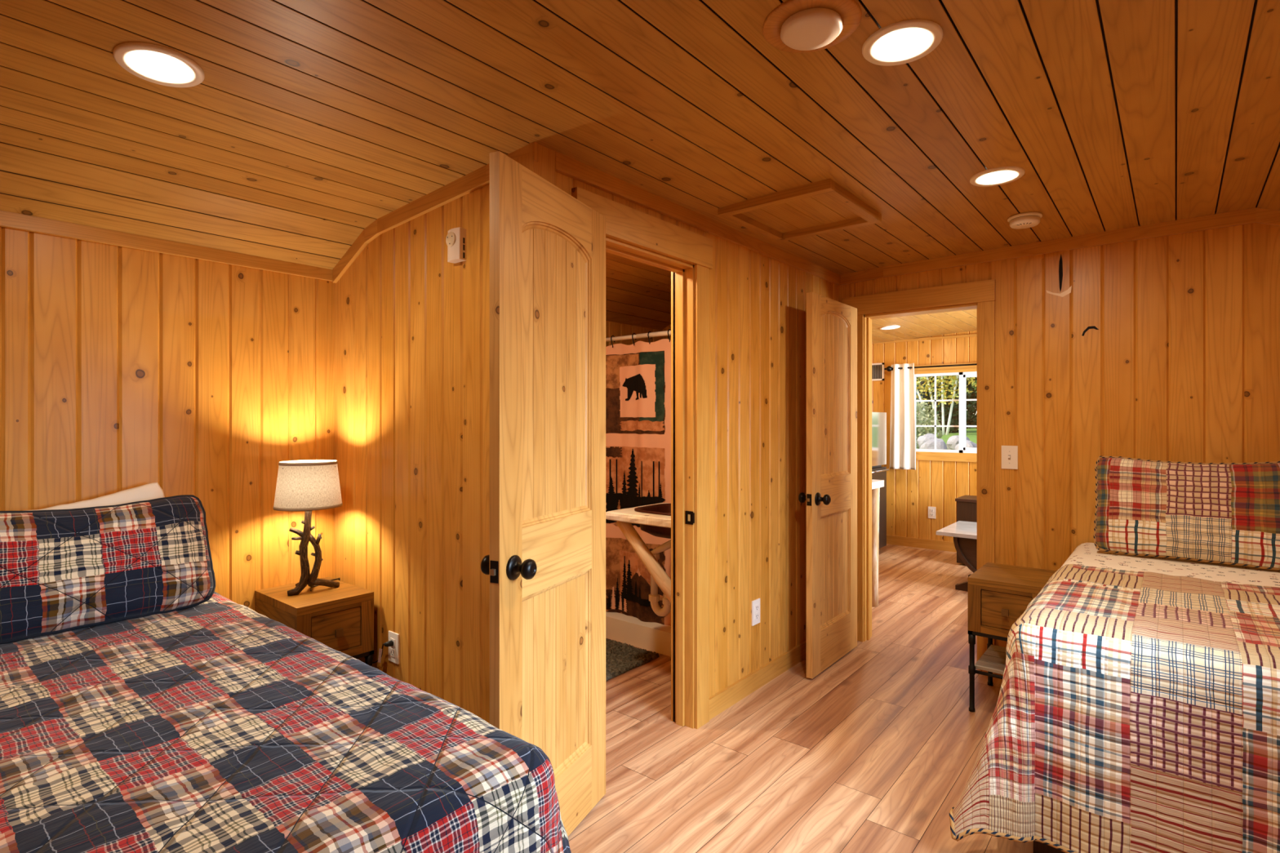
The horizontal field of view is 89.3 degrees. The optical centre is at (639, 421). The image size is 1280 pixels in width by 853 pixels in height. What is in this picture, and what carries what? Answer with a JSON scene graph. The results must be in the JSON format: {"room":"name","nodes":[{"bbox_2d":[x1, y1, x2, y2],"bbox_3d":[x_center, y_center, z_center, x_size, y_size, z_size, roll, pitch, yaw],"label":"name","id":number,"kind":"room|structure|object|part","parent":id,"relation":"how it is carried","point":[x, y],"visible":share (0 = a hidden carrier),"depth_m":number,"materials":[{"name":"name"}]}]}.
{"room":"cabin bedroom","nodes":[
{"label":"cabin bedroom","id":0,"kind":"room"},
{"bbox_2d":[0,226,661,610],"bbox_3d":[-1.423,0.300,2.955,0.100,2.000,4.840,0,0,40],"label":"wall","id":1,"kind":"structure","parent":0,"point":[122,368],"depth_m":2.45,"materials":[{"name":"brown wood"}]},
{"bbox_2d":[0,210,332,281],"bbox_3d":[-2.115,-0.654,2.026,0.018,0.048,2.325,0,0,40],"label":"trim","id":2,"kind":"structure","parent":1,"relation":"attached to","point":[8,220],"depth_m":2.39,"materials":[{"name":"brown wood"}]},
{"bbox_2d":[605,330,671,342],"bbox_3d":[0.110,-0.502,3.738,1.262,0.052,0.052,0,0,40],"label":"shower curtain rod","id":3,"kind":"object","parent":1,"relation":"attached to","point":[664,333],"visible":0.18,"depth_m":3.81,"materials":[{"name":"beige"}]},
{"bbox_2d":[605,338,671,626],"bbox_3d":[0.098,0.376,3.743,1.180,1.698,0.057,0,0,40],"label":"shower curtain","id":4,"kind":"object","parent":3,"relation":"hanging from","point":[638,375],"visible":0.33,"depth_m":3.85,"materials":[{"name":"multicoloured fabric"}]},
{"bbox_2d":[334,183,489,723],"bbox_3d":[-0.830,0.201,2.530,1.355,2.199,0.090,0,0,40],"label":"wall partition","id":5,"kind":"structure","parent":0,"point":[412,324],"depth_m":2.47,"materials":[{"name":"brown wood"}]},
{"bbox_2d":[388,631,399,664],"bbox_3d":[-0.989,0.908,2.597,0.072,0.118,0.009,0,0,40],"label":"wall outlet","id":6,"kind":"object","parent":5,"relation":"attached to","point":[393,651],"visible":0.95,"depth_m":2.59,"materials":[{"name":"white plastic"}]},
{"bbox_2d":[390,638,395,647],"bbox_3d":[-0.991,0.887,2.595,0.034,0.029,0.003,0,0,40],"label":"socket","id":7,"kind":"object","parent":6,"relation":"attached to","point":[393,639],"depth_m":2.59,"materials":[{"name":"black"}]},
{"bbox_2d":[390,648,395,657],"bbox_3d":[-0.991,0.928,2.595,0.034,0.029,0.003,0,0,40],"label":"socket","id":8,"kind":"object","parent":6,"relation":"attached to","point":[392,650],"depth_m":2.59,"materials":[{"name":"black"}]},
{"bbox_2d":[332,141,538,283],"bbox_3d":[-0.850,-0.750,2.477,1.357,0.259,0.017,0,0,40],"label":"trim","id":9,"kind":"structure","parent":5,"relation":"attached to","point":[478,178],"depth_m":2.45,"materials":[{"name":"brown wood"}]},
{"bbox_2d":[445,226,466,263],"bbox_3d":[-0.656,-0.625,2.300,0.073,0.112,0.041,0,0,40],"label":"detector","id":10,"kind":"object","parent":5,"relation":"attached to","point":[455,239],"visible":1,"depth_m":2.28,"materials":[{"name":"beige plastic"}]},
{"bbox_2d":[515,153,528,168],"bbox_3d":[-0.371,0.226,2.080,0.066,2.149,0.018,0,0,40],"label":"trim","id":11,"kind":"structure","parent":5,"relation":"attached to","point":[523,160],"depth_m":2.07,"materials":[{"name":"brown wood"}]},
{"bbox_2d":[0,0,1279,330],"bbox_3d":[0.001,-0.784,1.836,3.600,0.263,4.770,0,0,40],"label":"ceiling","id":12,"kind":"structure","parent":0,"point":[308,123],"depth_m":1.85,"materials":[{"name":"brown wood"}]},
{"bbox_2d":[112,42,204,87],"bbox_3d":[-1.162,-0.860,1.569,0.178,0.020,0.178,0,0,43],"label":"recessed light","id":13,"kind":"object","parent":12,"relation":"in","point":[155,64],"visible":1,"depth_m":1.56,"materials":[{"name":"beige"}]},
{"bbox_2d":[717,178,881,242],"bbox_3d":[0.683,-0.879,2.748,0.490,0.040,0.536,0,0,40],"label":"attic hatch","id":14,"kind":"object","parent":12,"relation":"attached to","point":[822,206],"visible":0.93,"depth_m":2.72,"materials":[{"name":"brown wood"}]},
{"bbox_3d":[0.683,-0.893,2.748,0.448,0.012,0.496,0,0,40],"label":"panel","id":15,"kind":"part","parent":14,"relation":"part of","materials":[{"name":"brown wood"}]},
{"bbox_2d":[762,0,862,53],"bbox_3d":[0.386,-0.881,1.461,0.216,0.034,0.216,0,0,40],"label":"smoke detector","id":16,"kind":"object","parent":12,"relation":"in","point":[797,26],"visible":1,"depth_m":1.43,"materials":[{"name":"beige"}]},
{"bbox_2d":[862,19,942,66],"bbox_3d":[0.621,-0.895,1.536,0.178,0.010,0.178,-1,0,40],"label":"recessed light","id":17,"kind":"object","parent":12,"relation":"in","point":[904,42],"visible":1,"depth_m":1.53,"materials":[{"name":"beige"}]},
{"bbox_2d":[969,166,1025,186],"bbox_3d":[1.306,-0.895,2.371,0.178,0.010,0.178,-1,0,40],"label":"recessed light","id":18,"kind":"object","parent":12,"relation":"in","point":[1003,175],"visible":1,"depth_m":2.36,"materials":[{"name":"beige"}]},
{"bbox_2d":[1007,211,1042,228],"bbox_3d":[1.686,-0.877,2.838,0.132,0.043,0.132,0,0,40],"label":"smoke detector","id":19,"kind":"object","parent":12,"relation":"attached to","point":[1031,219],"visible":1,"depth_m":2.80,"materials":[{"name":"white plastic"}]},
{"bbox_3d":[1.686,-0.892,2.838,0.132,0.014,0.132,0,0,40],"label":"plate","id":20,"kind":"part","parent":19,"relation":"part of","materials":[{"name":"white plastic"}]},
{"bbox_2d":[555,171,838,697],"bbox_3d":[0.398,0.199,3.022,0.090,2.203,2.415,0,0,40],"label":"wall","id":21,"kind":"structure","parent":0,"point":[757,302],"depth_m":3.14,"materials":[{"name":"brown wood"}]},
{"bbox_2d":[528,142,555,185],"bbox_3d":[-0.314,0.207,2.082,0.020,2.187,0.095,0,0,40],"label":"trim","id":22,"kind":"structure","parent":21,"relation":"attached to","point":[544,167],"depth_m":2.07,"materials":[{"name":"brown wood"}]},
{"bbox_2d":[480,151,605,836],"bbox_3d":[-0.257,0.291,1.970,0.163,1.993,0.622,0,0,24],"label":"door","id":23,"kind":"structure","parent":21,"relation":"in","point":[545,564],"depth_m":1.94,"materials":[{"name":"brown wood"}]},
{"bbox_3d":[-0.400,0.395,1.773,0.066,0.067,0.067,0,0,24],"label":"knob","id":24,"kind":"part","parent":23,"relation":"part of","materials":[{"name":"black metal"}]},
{"bbox_3d":[-0.382,0.395,1.696,0.025,0.058,0.002,0,0,24],"label":"latch plate","id":25,"kind":"part","parent":23,"relation":"part of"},
{"bbox_3d":[-0.312,0.395,1.733,0.066,0.067,0.067,0,0,24],"label":"knob","id":26,"kind":"part","parent":23,"relation":"part of","materials":[{"name":"black metal"}]},
{"bbox_3d":[-0.257,-0.622,1.971,0.032,0.167,0.399,0,0,24],"label":"rail","id":27,"kind":"part","parent":23,"relation":"part of","materials":[{"name":"brown wood"}]},
{"bbox_3d":[-0.257,0.392,1.971,0.032,0.193,0.399,0,0,24],"label":"rail","id":28,"kind":"part","parent":23,"relation":"part of","materials":[{"name":"brown wood"}]},
{"bbox_3d":[-0.257,-0.145,1.971,0.032,0.880,0.399,0,0,24],"label":"panel","id":29,"kind":"part","parent":23,"relation":"part of","materials":[{"name":"brown wood"}]},
{"bbox_3d":[-0.257,0.781,1.971,0.032,0.587,0.399,0,0,24],"label":"panel","id":30,"kind":"part","parent":23,"relation":"part of","materials":[{"name":"brown wood"}]},
{"bbox_3d":[-0.257,1.181,1.971,0.032,0.213,0.399,0,0,24],"label":"rail","id":31,"kind":"part","parent":23,"relation":"part of","materials":[{"name":"brown wood"}]},
{"bbox_2d":[605,502,671,602],"bbox_3d":[0.180,0.708,3.236,0.541,0.516,0.481,0,0,40],"label":"vanity","id":32,"kind":"object","parent":21,"relation":"attached to","point":[624,517],"visible":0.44,"depth_m":3.11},
{"bbox_2d":[605,502,671,528],"bbox_3d":[0.176,0.471,3.239,0.530,0.042,0.481,0,0,40],"label":"countertop","id":33,"kind":"structure","parent":32,"relation":"on","point":[625,515],"depth_m":3.11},
{"bbox_2d":[634,503,671,616],"bbox_3d":[0.217,0.722,3.234,0.452,0.563,0.350,0,0,40],"label":"sink","id":34,"kind":"object","parent":33,"relation":"in","point":[660,508],"visible":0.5,"depth_m":3.30,"materials":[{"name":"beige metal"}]},
{"bbox_2d":[634,503,671,538],"bbox_3d":[0.189,0.509,3.257,0.380,0.138,0.350,0,0,40],"label":"basin","id":35,"kind":"object","parent":34,"relation":"in","point":[660,508],"depth_m":3.19,"materials":[{"name":"orange metal"}]},
{"bbox_2d":[571,186,712,269],"bbox_3d":[0.042,-0.724,2.501,0.027,0.126,0.827,0,0,40],"label":"trim","id":36,"kind":"structure","parent":21,"relation":"attached to","point":[624,224],"depth_m":2.47,"materials":[{"name":"brown wood"}]},
{"bbox_2d":[605,236,694,728],"bbox_3d":[-0.009,0.278,2.543,0.118,2.045,0.767,0,0,40],"label":"trim","id":37,"kind":"structure","parent":21,"relation":"attached to","point":[682,514],"depth_m":2.76,"materials":[{"name":"brown wood"}]},
{"bbox_3d":[0.214,0.410,2.751,0.040,0.056,0.016,0,0,40],"label":"strike plate","id":38,"kind":"part","parent":37,"relation":"part of","materials":[{"name":"black metal"}]},
{"bbox_2d":[555,151,839,284],"bbox_3d":[0.464,-0.857,3.018,0.018,0.068,2.338,0,0,40],"label":"trim","id":39,"kind":"structure","parent":21,"relation":"attached to","point":[565,165],"depth_m":2.62,"materials":[{"name":"brown wood"}]},
{"bbox_2d":[693,264,709,728],"bbox_3d":[0.263,0.320,2.773,0.020,1.961,0.092,0,0,40],"label":"trim","id":40,"kind":"structure","parent":21,"relation":"attached to","point":[701,273],"depth_m":2.75,"materials":[{"name":"brown wood"}]},
{"bbox_2d":[751,598,759,626],"bbox_3d":[0.565,0.928,3.147,0.009,0.118,0.072,0,0,40],"label":"wall outlet","id":41,"kind":"object","parent":21,"relation":"attached to","point":[756,603],"visible":1,"depth_m":3.14,"materials":[{"name":"white plastic"}]},
{"bbox_2d":[755,604,758,611],"bbox_3d":[0.567,0.907,3.145,0.003,0.029,0.034,0,0,40],"label":"socket","id":42,"kind":"object","parent":41,"relation":"attached to","point":[756,605],"depth_m":3.14,"materials":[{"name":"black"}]},
{"bbox_2d":[755,613,758,620],"bbox_3d":[0.567,0.949,3.145,0.003,0.029,0.034,0,0,40],"label":"socket","id":43,"kind":"object","parent":41,"relation":"attached to","point":[756,614],"depth_m":3.14,"materials":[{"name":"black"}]},
{"bbox_2d":[709,640,806,719],"bbox_3d":[0.749,1.256,3.365,0.014,0.088,1.440,0,0,40],"label":"baseboard","id":44,"kind":"structure","parent":21,"relation":"attached to","point":[723,700],"depth_m":3.12,"materials":[{"name":"brown wood"}]},
{"bbox_2d":[798,292,857,679],"bbox_3d":[1.040,0.322,3.482,0.163,1.933,0.631,0,0,39],"label":"door","id":45,"kind":"structure","parent":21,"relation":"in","point":[831,497],"depth_m":3.45,"materials":[{"name":"brown wood"}]},
{"bbox_3d":[0.849,0.395,3.323,0.066,0.067,0.067,0,0,39],"label":"knob","id":46,"kind":"part","parent":45,"relation":"part of","materials":[{"name":"black metal"}]},
{"bbox_3d":[0.924,0.395,3.262,0.066,0.067,0.067,0,0,39],"label":"knob","id":47,"kind":"part","parent":45,"relation":"part of","materials":[{"name":"black metal"}]},
{"bbox_3d":[1.040,-0.592,3.482,0.032,0.107,0.408,0,0,39],"label":"rail","id":48,"kind":"part","parent":45,"relation":"part of","materials":[{"name":"brown wood"}]},
{"bbox_3d":[1.040,0.392,3.482,0.032,0.193,0.408,0,0,39],"label":"rail","id":49,"kind":"part","parent":45,"relation":"part of","materials":[{"name":"brown wood"}]},
{"bbox_3d":[1.040,1.181,3.482,0.032,0.213,0.408,0,0,39],"label":"rail","id":50,"kind":"part","parent":45,"relation":"part of","materials":[{"name":"brown wood"}]},
{"bbox_3d":[1.040,-0.145,3.482,0.032,0.880,0.408,0,0,39],"label":"panel","id":51,"kind":"part","parent":45,"relation":"part of","materials":[{"name":"brown wood"}]},
{"bbox_3d":[1.040,0.781,3.482,0.032,0.587,0.408,0,0,39],"label":"panel","id":52,"kind":"part","parent":45,"relation":"part of","materials":[{"name":"brown wood"}]},
{"bbox_2d":[568,544,1033,852],"bbox_3d":[1.089,1.330,2.993,3.923,0.060,8.200,0,0,40],"label":"floor","id":53,"kind":"structure","parent":0,"point":[874,752],"depth_m":2.56,"materials":[{"name":"wood"}]},
{"bbox_2d":[254,577,373,666],"bbox_3d":[-1.331,1.000,2.656,0.424,0.600,0.303,0,0,40],"label":"nightstand","id":54,"kind":"object","parent":53,"relation":"on","point":[341,618],"visible":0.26,"depth_m":2.58,"materials":[{"name":"brown wood"}]},
{"bbox_2d":[273,459,393,663],"bbox_3d":[-1.262,0.584,2.607,0.457,0.842,0.325,0,0,40],"label":"table lamp","id":55,"kind":"object","parent":54,"relation":"on","point":[307,486],"visible":0.91,"depth_m":2.57,"materials":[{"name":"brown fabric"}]},
{"bbox_3d":[-1.345,0.256,2.629,0.249,0.184,0.249,0,0,0],"label":"lamp shade","id":56,"kind":"part","parent":55,"relation":"part of","materials":[{"name":"fabric"}]},
{"bbox_3d":[-1.345,0.169,2.629,0.214,0.012,0.214,0,0,0],"label":"shade trim","id":57,"kind":"part","parent":55,"relation":"part of","materials":[{"name":"beige"}]},
{"bbox_3d":[-1.345,0.344,2.629,0.251,0.011,0.251,0,0,0],"label":"shade trim","id":58,"kind":"part","parent":55,"relation":"part of","materials":[{"name":"beige"}]},
{"bbox_3d":[-1.225,0.847,2.662,0.446,0.316,0.187,0,0,41],"label":"cord","id":59,"kind":"part","parent":55,"relation":"part of","materials":[{"name":"black plastic"}]},
{"bbox_3d":[-1.303,0.826,2.633,0.296,0.155,0.192,0,0,40],"label":"drawer","id":60,"kind":"part","parent":54,"relation":"part of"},
{"bbox_3d":[-1.178,0.826,2.530,0.029,0.028,0.027,0,0,40],"label":"knob","id":61,"kind":"part","parent":54,"relation":"part of","materials":[{"name":"wood"}]},
{"bbox_3d":[-1.340,0.947,2.663,0.400,0.015,0.302,0,0,40],"label":"rail","id":62,"kind":"part","parent":54,"relation":"part of","materials":[{"name":"black metal"}]},
{"bbox_3d":[-1.109,1.127,2.650,0.028,0.345,0.029,0,0,40],"label":"leg","id":63,"kind":"part","parent":54,"relation":"part of","materials":[{"name":"black metal"}]},
{"bbox_2d":[605,638,659,681],"bbox_3d":[-0.387,1.284,3.431,0.600,0.031,0.845,0,0,40],"label":"bath mat","id":64,"kind":"object","parent":53,"relation":"on","point":[621,658],"visible":0.23,"depth_m":3.51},
{"bbox_2d":[605,612,671,657],"bbox_3d":[0.348,1.235,4.026,1.261,0.130,0.928,0,0,40],"label":"shower pan","id":65,"kind":"object","parent":53,"relation":"on","point":[650,636],"visible":0.08,"depth_m":3.73,"materials":[{"name":"beige"}]},
{"bbox_2d":[871,479,884,607],"bbox_3d":[1.258,0.858,4.786,0.997,0.885,0.240,0,0,40],"label":"countertop","id":66,"kind":"structure","parent":53,"relation":"on","point":[876,484],"depth_m":4.52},
{"bbox_3d":[1.641,0.882,4.561,0.090,0.838,0.080,0,0,40],"label":"leg","id":67,"kind":"part","parent":66,"relation":"part of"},
{"bbox_2d":[871,412,888,549],"bbox_3d":[2.031,0.593,6.412,0.695,1.355,0.600,0,0,40],"label":"refrigerator","id":68,"kind":"object","parent":53,"relation":"on","point":[878,419],"visible":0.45,"depth_m":6.33,"materials":[{"name":"metal"}]},
{"bbox_3d":[2.246,0.848,6.234,0.046,0.785,0.596,0,0,40],"label":"door","id":69,"kind":"part","parent":68,"relation":"part of","materials":[{"name":"black"}]},
{"bbox_3d":[2.246,0.172,6.234,0.046,0.515,0.596,0,0,40],"label":"door","id":70,"kind":"part","parent":68,"relation":"part of","materials":[{"name":"silver metal"}]},
{"bbox_3d":[2.279,0.480,6.207,0.050,0.020,0.500,0,0,40],"label":"handle","id":71,"kind":"part","parent":68,"relation":"part of","materials":[{"name":"silver metal"}]},
{"bbox_2d":[936,520,977,591],"bbox_3d":[2.926,1.074,4.886,1.120,0.452,0.690,0,0,40],"label":"dining table","id":72,"kind":"object","parent":53,"relation":"on","point":[964,534],"visible":0.24,"depth_m":4.93,"materials":[{"name":"stone"}]},
{"bbox_2d":[955,495,977,564],"bbox_3d":[3.113,0.990,5.861,0.395,0.580,0.360,0,0,40],"label":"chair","id":73,"kind":"object","parent":53,"relation":"on","point":[966,505],"visible":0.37,"depth_m":5.80,"materials":[{"name":"brown wood"}]},
{"bbox_2d":[968,562,1056,712],"bbox_3d":[1.705,1.000,2.950,0.303,0.600,0.424,0,0,40],"label":"nightstand","id":74,"kind":"object","parent":53,"relation":"on","point":[998,594],"visible":0.56,"depth_m":2.87,"materials":[{"name":"brown wood"}]},
{"bbox_3d":[1.488,1.127,2.904,0.029,0.345,0.028,0,0,40],"label":"leg","id":75,"kind":"part","parent":74,"relation":"part of","materials":[{"name":"black metal"}]},
{"bbox_3d":[1.712,0.947,2.960,0.302,0.015,0.400,0,0,40],"label":"rail","id":76,"kind":"part","parent":74,"relation":"part of","materials":[{"name":"black metal"}]},
{"bbox_3d":[1.712,1.120,2.960,0.288,0.015,0.387,0,0,40],"label":"shelf rail","id":77,"kind":"part","parent":74,"relation":"part of","materials":[{"name":"black metal"}]},
{"bbox_3d":[1.726,1.127,3.190,0.029,0.345,0.028,0,0,40],"label":"leg","id":78,"kind":"part","parent":74,"relation":"part of","materials":[{"name":"black metal"}]},
{"bbox_2d":[974,644,1006,675],"bbox_3d":[1.712,1.103,2.960,0.262,0.013,0.352,0,0,40],"label":"shelf","id":79,"kind":"object","parent":74,"relation":"attached to","point":[993,660],"depth_m":2.95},
{"bbox_3d":[1.579,0.826,2.798,0.027,0.028,0.029,0,0,40],"label":"knob","id":80,"kind":"part","parent":74,"relation":"part of","materials":[{"name":"brown wood"}]},
{"bbox_3d":[1.682,0.826,2.923,0.192,0.155,0.296,0,0,40],"label":"drawer","id":81,"kind":"part","parent":74,"relation":"part of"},
{"bbox_2d":[1033,840,1065,852],"bbox_3d":[1.947,0.957,2.244,0.830,0.686,1.560,0,0,40],"label":"bed","id":82,"kind":"object","parent":53,"relation":"on","point":[1038,847],"visible":0.07,"depth_m":1.90,"materials":[{"name":"beige fabric"}]},
{"bbox_2d":[949,564,1279,852],"bbox_3d":[1.660,0.897,1.983,1.074,0.652,1.110,0,0,40],"label":"quilt","id":83,"kind":"object","parent":82,"relation":"on","point":[1135,712],"visible":1,"depth_m":1.75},
{"bbox_2d":[1060,542,1279,587],"bbox_3d":[2.228,0.686,2.583,0.914,0.212,0.710,0,0,40],"label":"sheet","id":84,"kind":"object","parent":82,"relation":"on","point":[1086,554],"visible":0.58,"depth_m":2.58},
{"bbox_2d":[1093,456,1279,570],"bbox_3d":[2.302,0.366,2.681,0.696,0.418,0.218,0,0,39],"label":"pillow","id":85,"kind":"object","parent":84,"relation":"on","point":[1228,513],"visible":1,"depth_m":2.64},
{"bbox_3d":[-1.221,0.983,1.540,1.945,0.633,0.890,0,0,40],"label":"bed","id":86,"kind":"object","parent":53,"relation":"on","visible":0},
{"bbox_2d":[0,591,571,852],"bbox_3d":[-1.174,0.903,1.499,2.071,0.551,1.142,0,0,40],"label":"quilt","id":87,"kind":"object","parent":86,"relation":"on","point":[216,725],"visible":0.91,"depth_m":1.24,"materials":[{"name":"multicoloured fabric"}]},
{"bbox_2d":[23,482,164,511],"bbox_3d":[-1.866,0.441,2.159,0.133,0.436,0.569,0,0,42],"label":"pillow","id":88,"kind":"object","parent":87,"relation":"on","point":[153,491],"visible":0.09,"depth_m":2.26,"materials":[{"name":"beige fabric"}]},
{"bbox_2d":[0,494,215,644],"bbox_3d":[-1.749,0.450,2.056,0.224,0.371,0.678,0,0,39],"label":"pillow","id":89,"kind":"object","parent":87,"relation":"on","point":[61,571],"visible":1,"depth_m":2.03,"materials":[{"name":"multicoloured fabric"}]},
{"bbox_2d":[871,330,977,542],"bbox_3d":[3.519,0.189,6.113,3.490,2.223,0.006,0,0,40],"label":"wall","id":90,"kind":"structure","parent":0,"point":[933,483],"depth_m":6.63,"materials":[{"name":"brown wood"}]},
{"bbox_2d":[871,362,884,381],"bbox_3d":[2.477,-0.525,6.963,0.290,0.186,0.012,0,0,40],"label":"air vent","id":91,"kind":"object","parent":90,"relation":"in","point":[877,369],"visible":0.41,"depth_m":6.91,"materials":[{"name":"white plastic"}]},
{"bbox_2d":[886,534,956,552],"bbox_3d":[3.513,1.252,6.105,3.490,0.095,0.014,0,0,40],"label":"baseboard","id":92,"kind":"structure","parent":90,"relation":"attached to","point":[891,540],"depth_m":6.62,"materials":[{"name":"brown wood"}]},
{"bbox_2d":[871,333,977,344],"bbox_3d":[3.513,-0.838,6.106,3.490,0.025,0.012,0,0,40],"label":"trim","id":93,"kind":"structure","parent":90,"relation":"attached to","point":[969,335],"depth_m":6.55,"materials":[{"name":"brown wood"}]},
{"bbox_2d":[884,363,977,371],"bbox_3d":[3.169,-0.540,6.318,1.530,0.067,0.124,0,0,40],"label":"curtain rod","id":94,"kind":"object","parent":90,"relation":"attached to","point":[888,368],"visible":0.41,"depth_m":6.47,"materials":[{"name":"black metal"}]},
{"bbox_2d":[889,363,915,470],"bbox_3d":[2.700,-0.046,6.661,0.273,1.083,0.048,0,0,40],"label":"window curtain","id":95,"kind":"object","parent":94,"relation":"hanging from","point":[902,430],"visible":1,"depth_m":6.65,"materials":[{"name":"beige fabric"}]},
{"bbox_2d":[928,506,935,518],"bbox_3d":[2.959,0.928,6.566,0.072,0.118,0.009,0,0,40],"label":"wall outlet","id":96,"kind":"object","parent":90,"relation":"attached to","point":[931,510],"visible":1,"depth_m":6.57,"materials":[{"name":"white plastic"}]},
{"bbox_2d":[914,371,977,453],"bbox_3d":[3.247,-0.085,6.380,1.090,0.800,0.079,0,0,40],"label":"window","id":97,"kind":"structure","parent":90,"relation":"in","point":[962,399],"depth_m":6.40,"materials":[{"name":"white plastic"}]},
{"bbox_3d":[3.413,-0.085,6.224,0.596,0.760,0.030,0,0,40],"label":"sash","id":98,"kind":"part","parent":97,"relation":"part of","materials":[{"name":"white plastic"}]},
{"bbox_2d":[914,362,977,373],"bbox_3d":[3.218,-0.526,6.345,1.270,0.087,0.020,0,0,40],"label":"trim","id":99,"kind":"structure","parent":90,"relation":"attached to","point":[960,368],"depth_m":6.47,"materials":[{"name":"brown wood"}]},
{"bbox_2d":[915,451,977,462],"bbox_3d":[3.218,0.357,6.345,1.270,0.086,0.020,0,0,40],"label":"trim","id":100,"kind":"structure","parent":90,"relation":"attached to","point":[920,455],"depth_m":6.46,"materials":[{"name":"brown wood"}]},
{"bbox_2d":[871,309,977,343],"bbox_3d":[2.555,-0.784,4.924,3.600,0.263,3.095,0,0,40],"label":"ceiling","id":101,"kind":"structure","parent":0,"point":[913,326],"depth_m":5.89,"materials":[{"name":"brown wood"}]},
{"bbox_2d":[879,325,900,329],"bbox_3d":[2.280,-0.853,5.914,0.178,0.020,0.178,0,0,43],"label":"recessed light","id":102,"kind":"object","parent":101,"relation":"in","point":[888,327],"visible":1,"depth_m":5.91,"materials":[{"name":"beige"}]},
{"bbox_2d":[661,205,1279,647],"bbox_3d":[1.533,0.189,3.712,3.490,2.223,0.096,0,0,40],"label":"wall","id":103,"kind":"structure","parent":0,"point":[1165,348],"depth_m":3.06,"materials":[{"name":"brown wood"}]},
{"bbox_2d":[857,314,863,641],"bbox_3d":[1.286,0.337,3.843,0.080,1.927,0.018,0,0,40],"label":"trim","id":104,"kind":"structure","parent":103,"relation":"attached to","point":[860,317],"depth_m":3.82,"materials":[{"name":"brown wood"}]},
{"bbox_2d":[841,279,995,315],"bbox_3d":[1.534,-0.682,3.635,0.820,0.110,0.024,0,0,40],"label":"trim","id":105,"kind":"structure","parent":103,"relation":"attached to","point":[972,292],"depth_m":3.58,"materials":[{"name":"brown wood"}]},
{"bbox_2d":[863,302,977,641],"bbox_3d":[1.594,0.336,3.672,0.640,1.929,0.119,0,0,40],"label":"trim","id":106,"kind":"structure","parent":103,"relation":"attached to","point":[868,318],"depth_m":3.83,"materials":[{"name":"brown wood"}]},
{"bbox_2d":[977,300,995,661],"bbox_3d":[1.819,0.337,3.402,0.080,1.927,0.018,0,0,40],"label":"trim","id":107,"kind":"structure","parent":103,"relation":"attached to","point":[986,309],"depth_m":3.40,"materials":[{"name":"brown wood"}]},
{"bbox_2d":[1001,445,1017,469],"bbox_3d":[1.902,0.187,3.334,0.074,0.120,0.018,0,0,40],"label":"light switch","id":108,"kind":"object","parent":103,"relation":"attached to","point":[1009,453],"visible":1,"depth_m":3.33,"materials":[{"name":"white plastic"}]},
{"bbox_2d":[840,207,1279,285],"bbox_3d":[2.026,-0.814,3.232,2.117,0.179,0.017,0,0,40],"label":"trim","id":109,"kind":"structure","parent":103,"relation":"attached to","point":[1260,215],"depth_m":3.13,"materials":[{"name":"brown wood"}]},
{"label":"outside","id":110,"kind":"structure","parent":0,"visible":0},
{"bbox_2d":[915,422,977,449],"bbox_3d":[16.134,0.501,35.191,60.000,1.998,60.000,0,0,40],"label":"ground","id":111,"kind":"structure","parent":110,"point":[971,433],"depth_m":19.30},
{"bbox_2d":[916,433,937,448],"bbox_3d":[4.436,0.339,9.949,0.324,0.300,0.362,0,0,-13],"label":"boulder","id":112,"kind":"object","parent":111,"relation":"on","point":[921,440],"visible":0.48,"depth_m":9.88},
{"bbox_2d":[915,399,942,448],"bbox_3d":[5.196,0.140,12.311,1.036,1.118,1.027,0,0,40],"label":"shrub","id":113,"kind":"object","parent":111,"relation":"on","point":[924,418],"visible":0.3,"depth_m":12.04,"materials":[{"name":"green plant"}]},
{"bbox_2d":[920,438,946,449],"bbox_3d":[4.247,0.415,9.344,0.390,0.328,0.358,0,0,-16],"label":"boulder","id":114,"kind":"object","parent":111,"relation":"on","point":[940,444],"visible":0.47,"depth_m":9.24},
{"bbox_2d":[915,375,959,433],"bbox_3d":[9.758,-3.567,22.476,2.622,8.469,2.542,0,0,20],"label":"tree","id":115,"kind":"object","parent":111,"relation":"on","point":[953,429],"visible":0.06,"depth_m":21.91,"materials":[{"name":"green plant"}]},
{"bbox_2d":[915,375,977,435],"bbox_3d":[9.139,-1.916,19.677,2.714,4.822,2.740,0,0,-7],"label":"tree","id":116,"kind":"object","parent":111,"relation":"on","point":[940,379],"visible":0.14,"depth_m":19.72,"materials":[{"name":"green plant"}]},
{"bbox_3d":[9.154,-2.368,19.673,2.713,3.919,2.765,0,0,40],"label":"crown","id":117,"kind":"part","parent":116,"relation":"part of","materials":[{"name":"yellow plant"}]},
{"bbox_2d":[916,375,977,428],"bbox_3d":[13.163,-4.123,27.234,3.862,9.721,3.724,0,0,40],"label":"tree","id":118,"kind":"object","parent":111,"relation":"on","point":[971,418],"visible":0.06,"depth_m":26.33,"materials":[{"name":"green plant"}]},
{"bbox_2d":[946,435,969,449],"bbox_3d":[4.775,0.349,9.717,0.342,0.270,0.296,0,0,2],"label":"boulder","id":119,"kind":"object","parent":111,"relation":"on","point":[953,441],"visible":0.42,"depth_m":9.65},
{"bbox_2d":[954,440,977,449],"bbox_3d":[4.599,0.413,9.114,0.320,0.293,0.357,0,0,-1],"label":"boulder","id":120,"kind":"object","parent":111,"relation":"on","point":[969,443],"visible":0.22,"depth_m":9.02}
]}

